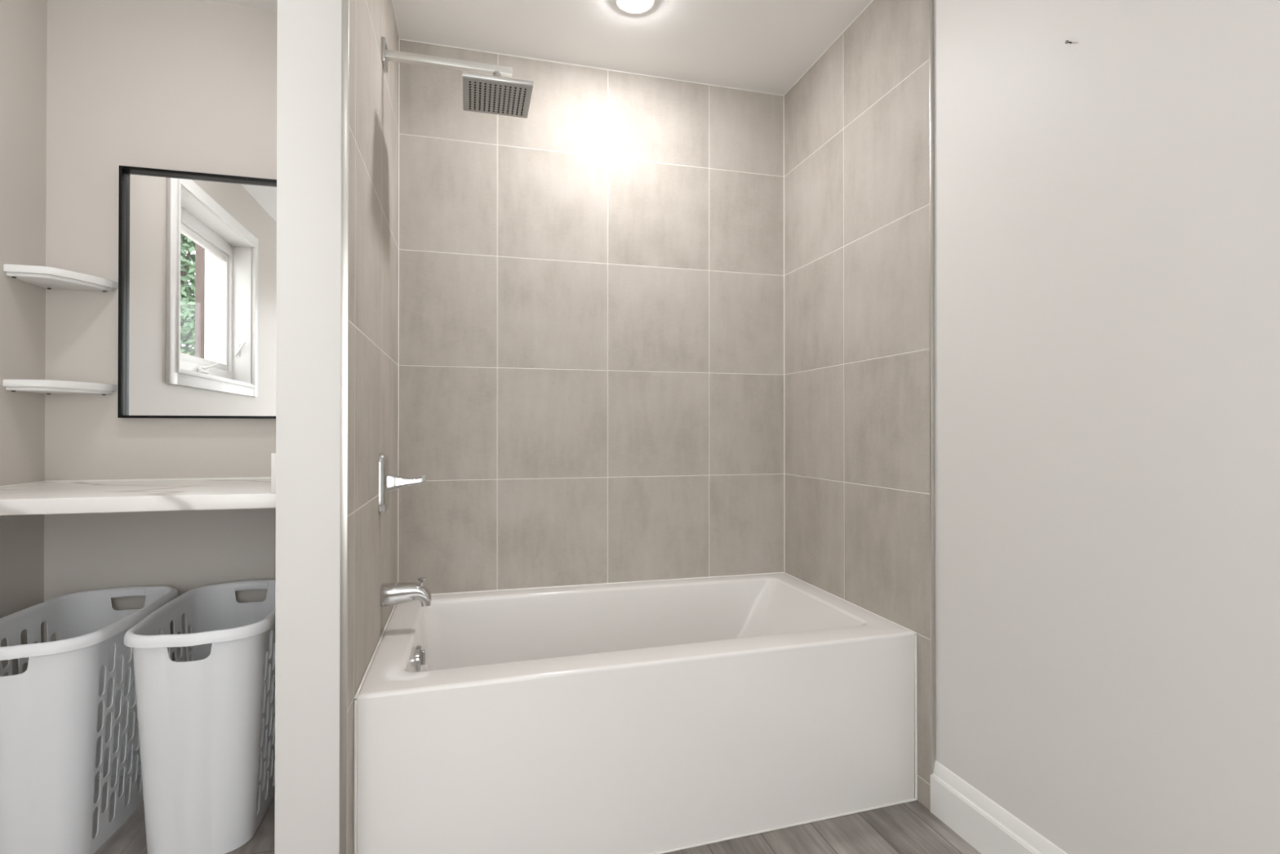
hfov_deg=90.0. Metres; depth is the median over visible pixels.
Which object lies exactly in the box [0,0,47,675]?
wall
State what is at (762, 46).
ceiling
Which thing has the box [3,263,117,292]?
corner shelf
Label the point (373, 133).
tiled wall
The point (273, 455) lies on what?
side splash
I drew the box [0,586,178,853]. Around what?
laundry basket
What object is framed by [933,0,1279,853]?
wall
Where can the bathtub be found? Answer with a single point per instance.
(668, 715)
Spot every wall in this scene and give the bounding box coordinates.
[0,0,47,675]
[44,0,277,661]
[346,0,399,853]
[398,40,783,593]
[784,0,930,810]
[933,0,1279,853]
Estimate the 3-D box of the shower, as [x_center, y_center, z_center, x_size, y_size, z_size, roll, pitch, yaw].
[-0.539,-1.049,1.903,0.423,0.124,0.200,0,0,-15]
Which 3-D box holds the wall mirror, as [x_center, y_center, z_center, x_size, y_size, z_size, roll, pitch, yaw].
[-1.375,-0.426,2.104,0.564,0.796,0.035,0,0,-15]
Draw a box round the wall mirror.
[117,165,276,418]
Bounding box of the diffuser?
[619,0,650,11]
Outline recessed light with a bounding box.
[613,0,656,14]
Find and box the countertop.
[0,476,275,515]
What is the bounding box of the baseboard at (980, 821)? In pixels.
[929,760,1067,853]
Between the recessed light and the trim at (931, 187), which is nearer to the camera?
the trim at (931, 187)
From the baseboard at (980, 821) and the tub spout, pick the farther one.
the tub spout
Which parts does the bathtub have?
overflow plate, drain lever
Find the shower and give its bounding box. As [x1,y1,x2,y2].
[381,36,533,118]
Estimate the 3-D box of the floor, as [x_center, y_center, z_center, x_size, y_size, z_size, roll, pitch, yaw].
[-0.188,1.133,0.670,2.947,0.120,3.800,0,0,-15]
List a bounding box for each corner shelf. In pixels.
[2,378,117,395]
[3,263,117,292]
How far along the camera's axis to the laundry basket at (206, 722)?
1.60 m
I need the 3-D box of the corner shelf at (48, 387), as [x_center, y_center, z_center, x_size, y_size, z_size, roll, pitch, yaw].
[-1.737,-0.118,1.928,0.191,0.035,0.187,0,0,-15]
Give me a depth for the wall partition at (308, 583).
1.31 m
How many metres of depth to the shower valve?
1.80 m
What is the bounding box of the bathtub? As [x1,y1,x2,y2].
[353,572,917,853]
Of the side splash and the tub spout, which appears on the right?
the tub spout
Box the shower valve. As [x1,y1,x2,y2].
[377,452,426,513]
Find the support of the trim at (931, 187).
attached to the tiled wall at (857, 280)
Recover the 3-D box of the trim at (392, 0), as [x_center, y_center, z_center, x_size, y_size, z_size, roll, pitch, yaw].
[-0.006,-0.391,1.988,1.505,1.972,0.966,0,0,-15]
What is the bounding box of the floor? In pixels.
[93,795,981,853]
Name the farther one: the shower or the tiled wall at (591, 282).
the tiled wall at (591, 282)
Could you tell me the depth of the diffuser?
2.07 m
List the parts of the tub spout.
diverter knob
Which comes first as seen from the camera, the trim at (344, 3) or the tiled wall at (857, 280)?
the trim at (344, 3)
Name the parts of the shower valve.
plate, lever handle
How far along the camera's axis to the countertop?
1.62 m
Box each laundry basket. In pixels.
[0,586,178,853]
[124,579,275,853]
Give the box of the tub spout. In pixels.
[380,577,431,607]
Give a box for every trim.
[339,0,349,853]
[391,0,874,582]
[928,0,935,774]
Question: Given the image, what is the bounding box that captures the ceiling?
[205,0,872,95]
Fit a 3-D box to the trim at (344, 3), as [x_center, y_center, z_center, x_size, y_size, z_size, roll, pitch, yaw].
[-0.613,-0.151,1.327,0.014,2.456,0.006,0,0,-15]
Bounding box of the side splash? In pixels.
[271,452,275,493]
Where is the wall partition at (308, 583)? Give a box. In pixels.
[274,0,341,853]

